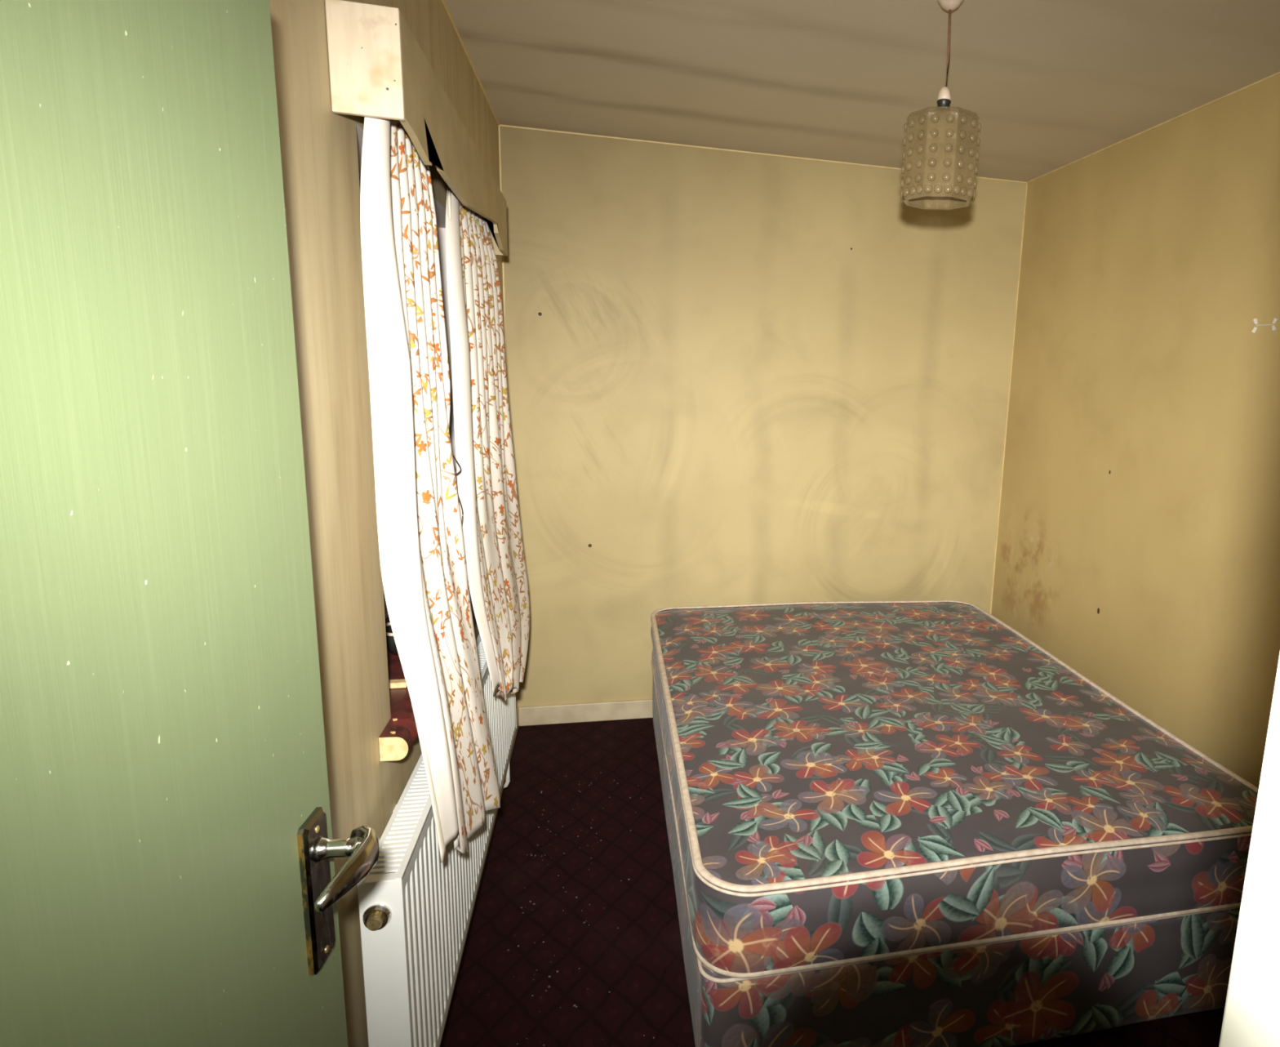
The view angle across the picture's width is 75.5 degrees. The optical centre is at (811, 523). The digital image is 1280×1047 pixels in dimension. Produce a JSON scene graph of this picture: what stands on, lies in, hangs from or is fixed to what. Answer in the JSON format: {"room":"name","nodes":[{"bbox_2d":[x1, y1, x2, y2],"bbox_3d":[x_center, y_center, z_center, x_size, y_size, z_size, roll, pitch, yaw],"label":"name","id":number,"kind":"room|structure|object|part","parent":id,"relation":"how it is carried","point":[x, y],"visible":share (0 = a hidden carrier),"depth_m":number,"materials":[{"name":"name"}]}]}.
{"room":"bedroom","nodes":[
{"label":"bedroom","id":0,"kind":"room"},
{"bbox_2d":[269,0,504,1046],"bbox_3d":[-0.833,0.114,1.105,0.260,2.508,4.700,0,11,-14],"label":"wall","id":1,"kind":"structure","parent":0,"point":[321,148],"depth_m":1.28,"materials":[{"name":"yellow paint"}]},
{"bbox_2d":[382,586,388,617],"bbox_3d":[-1.107,-0.255,1.937,0.050,1.065,1.125,0,11,-14],"label":"window","id":2,"kind":"structure","parent":1,"relation":"in","point":[386,613],"depth_m":2.13,"materials":[{"name":"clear glass"}]},
{"bbox_2d":[324,0,507,255],"bbox_3d":[-0.848,-0.820,1.885,0.101,0.192,1.377,0,11,-14],"label":"pelmet","id":3,"kind":"object","parent":1,"relation":"attached to","point":[378,68],"visible":0.97,"depth_m":1.26,"materials":[{"name":"beige paint"}]},
{"bbox_3d":[-0.856,-0.829,1.887,0.018,0.033,1.315,0,11,-14],"label":"track","id":4,"kind":"object","parent":3,"relation":"attached to","visible":0},
{"bbox_2d":[445,186,529,700],"bbox_3d":[-0.910,-0.189,2.314,0.121,1.386,1.006,0,11,-14],"label":"curtain","id":5,"kind":"object","parent":4,"relation":"hanging from","point":[487,491],"visible":0.98,"depth_m":2.17,"materials":[{"name":"white fabric"}]},
{"bbox_2d":[378,582,475,760],"bbox_3d":[-0.989,0.298,2.028,0.218,0.051,1.214,0,11,-14],"label":"window sill","id":6,"kind":"structure","parent":1,"relation":"attached to","point":[395,740],"depth_m":1.53,"materials":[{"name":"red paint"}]},
{"bbox_2d":[385,622,398,654],"bbox_3d":[-0.959,0.271,1.891,0.110,0.062,0.109,0,11,-14],"label":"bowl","id":7,"kind":"object","parent":6,"relation":"on","point":[390,642],"visible":0.12,"depth_m":1.85,"materials":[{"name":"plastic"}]},
{"bbox_2d":[388,679,407,688],"bbox_3d":[-0.913,0.338,1.681,0.125,0.012,0.023,0,11,-14],"label":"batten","id":8,"kind":"object","parent":6,"relation":"on","point":[393,683],"visible":0.2,"depth_m":1.68,"materials":[{"name":"beige wood"}]},
{"bbox_2d":[360,116,500,862],"bbox_3d":[-0.712,0.011,1.527,0.122,1.478,0.655,0,11,-14],"label":"curtain","id":9,"kind":"object","parent":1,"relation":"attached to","point":[421,546],"visible":0.96,"depth_m":1.40,"materials":[{"name":"fabric"}]},
{"bbox_2d":[357,633,516,1046],"bbox_3d":[-0.884,0.745,2.040,0.090,0.678,1.581,0,11,-14],"label":"radiator","id":10,"kind":"object","parent":1,"relation":"attached to","point":[415,908],"visible":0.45,"depth_m":1.41,"materials":[{"name":"white metal"}]},
{"bbox_2d":[359,640,488,882],"bbox_3d":[-0.860,0.419,1.993,0.060,0.018,1.552,0,11,-14],"label":"grille","id":11,"kind":"object","parent":10,"relation":"attached to","point":[408,824],"depth_m":1.40,"materials":[{"name":"white metal"}]},
{"bbox_3d":[-0.893,0.643,2.029,0.012,0.465,1.552,0,11,-14],"label":"panel","id":12,"kind":"part","parent":10,"relation":"part of","materials":[{"name":"white metal"}]},
{"bbox_3d":[-0.847,0.651,2.042,0.014,0.484,1.552,0,11,-14],"label":"panel","id":13,"kind":"part","parent":10,"relation":"part of","materials":[{"name":"white metal"}]},
{"bbox_2d":[439,706,519,1046],"bbox_3d":[-0.925,1.165,2.055,0.014,0.089,3.239,0,11,-14],"label":"baseboard","id":14,"kind":"structure","parent":1,"relation":"attached to","point":[517,708],"depth_m":2.64,"materials":[{"name":"beige paint"}]},
{"bbox_2d":[500,126,1026,706],"bbox_3d":[-0.249,-0.345,3.694,2.668,2.508,0.120,0,11,-14],"label":"wall","id":15,"kind":"structure","parent":0,"point":[717,395],"depth_m":3.58,"materials":[{"name":"yellow paint"}]},
{"bbox_2d":[518,698,653,725],"bbox_3d":[-0.207,0.856,3.870,2.272,0.089,0.015,0,11,-14],"label":"baseboard","id":16,"kind":"structure","parent":15,"relation":"attached to","point":[632,708],"depth_m":3.65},
{"bbox_2d":[498,125,1027,706],"bbox_3d":[-0.164,-0.375,3.644,2.288,2.412,0.006,0,11,-14],"label":"trim","id":17,"kind":"structure","parent":15,"relation":"attached to","point":[500,153],"depth_m":3.80,"materials":[{"name":"beige paint"}]},
{"bbox_2d":[499,124,1026,183],"bbox_3d":[-0.115,-1.562,3.422,2.288,0.006,0.006,0,11,-14],"label":"trim","id":18,"kind":"structure","parent":15,"relation":"attached to","point":[506,126],"depth_m":3.35,"materials":[{"name":"beige paint"}]},
{"bbox_2d":[440,717,1224,1046],"bbox_3d":[0.266,1.387,1.698,2.668,0.120,4.820,0,11,-14],"label":"floor","id":19,"kind":"structure","parent":0,"point":[641,963],"depth_m":2.35,"materials":[{"name":"red carpet"}]},
{"bbox_2d":[506,775,654,1045],"bbox_3d":[-0.557,1.239,1.972,0.430,0.002,2.598,0,11,-14],"label":"flakes","id":20,"kind":"object","parent":19,"relation":"on","point":[574,1005],"visible":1,"depth_m":2.42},
{"bbox_2d":[652,678,1240,1046],"bbox_3d":[0.253,0.938,2.838,1.507,0.343,1.988,0,11,-14],"label":"base","id":21,"kind":"object","parent":19,"relation":"on","point":[1009,993],"visible":0.23,"depth_m":1.88,"materials":[{"name":"fabric"}]},
{"bbox_2d":[650,600,1258,977],"bbox_3d":[0.261,0.649,2.780,1.521,0.238,2.019,0,11,-14],"label":"mattress","id":22,"kind":"object","parent":21,"relation":"on","point":[850,781],"visible":0.93,"depth_m":2.05,"materials":[{"name":"multicoloured fabric"}]},
{"bbox_2d":[444,0,1279,182],"bbox_3d":[0.373,-1.185,1.218,2.668,0.100,4.820,0,11,-14],"label":"ceiling","id":23,"kind":"structure","parent":0,"point":[1051,85],"depth_m":2.40,"materials":[{"name":"beige paint"}]},
{"bbox_2d":[900,0,981,209],"bbox_3d":[0.323,-1.032,1.960,0.192,0.476,0.192,0,11,-14],"label":"pendant light","id":24,"kind":"object","parent":23,"relation":"hanging from","point":[943,115],"visible":1,"depth_m":1.94,"materials":[{"name":"beige glass"}]},
{"bbox_3d":[0.318,-0.900,1.985,0.192,0.208,0.192,0,11,-14],"label":"lamp shade","id":25,"kind":"part","parent":24,"relation":"part of","materials":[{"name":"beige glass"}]},
{"bbox_3d":[0.330,-1.140,1.941,0.012,0.188,0.007,0,11,-14],"label":"cord","id":26,"kind":"part","parent":24,"relation":"part of","materials":[{"name":"white plastic"}]},
{"bbox_2d":[991,74,1279,787],"bbox_3d":[1.569,0.101,1.713,0.120,2.508,4.700,0,11,-14],"label":"wall","id":27,"kind":"structure","parent":0,"point":[1150,259],"depth_m":2.82,"materials":[{"name":"yellow paint"}]},
{"bbox_2d":[441,0,1279,183],"bbox_3d":[0.284,-1.253,1.854,2.288,0.006,3.300,0,11,-14],"label":"trim","id":28,"kind":"structure","parent":27,"relation":"attached to","point":[442,1],"depth_m":2.65,"materials":[{"name":"beige paint"}]},
{"bbox_2d":[1251,316,1278,333],"bbox_3d":[1.335,-0.584,2.367,0.013,0.042,0.092,0,11,-14],"label":"clip","id":29,"kind":"object","parent":27,"relation":"attached to","point":[1275,318],"visible":1,"depth_m":2.36,"materials":[{"name":"white plastic"}]},
{"bbox_3d":[0.645,0.296,0.460,2.288,2.508,0.110,0,11,-14],"label":"wall","id":30,"kind":"structure","parent":0,"visible":0},
{"bbox_2d":[0,0,378,1046],"bbox_3d":[-0.482,0.501,0.612,0.104,1.933,0.712,1,11,-10],"label":"door","id":31,"kind":"structure","parent":30,"relation":"in","point":[168,849],"depth_m":0.61,"materials":[{"name":"green paint"}]},
{"bbox_3d":[-0.547,0.406,0.890,0.009,0.176,0.052,1,11,-10],"label":"handle","id":32,"kind":"part","parent":31,"relation":"part of","materials":[{"name":"silver metal"}]},
{"bbox_2d":[1218,653,1279,1046],"bbox_3d":[-0.118,0.551,0.307,0.729,2.000,0.132,0,11,-14],"label":"trim","id":33,"kind":"structure","parent":30,"relation":"attached to","point":[1251,1014],"depth_m":0.37,"materials":[{"name":"white paint"}]}
]}

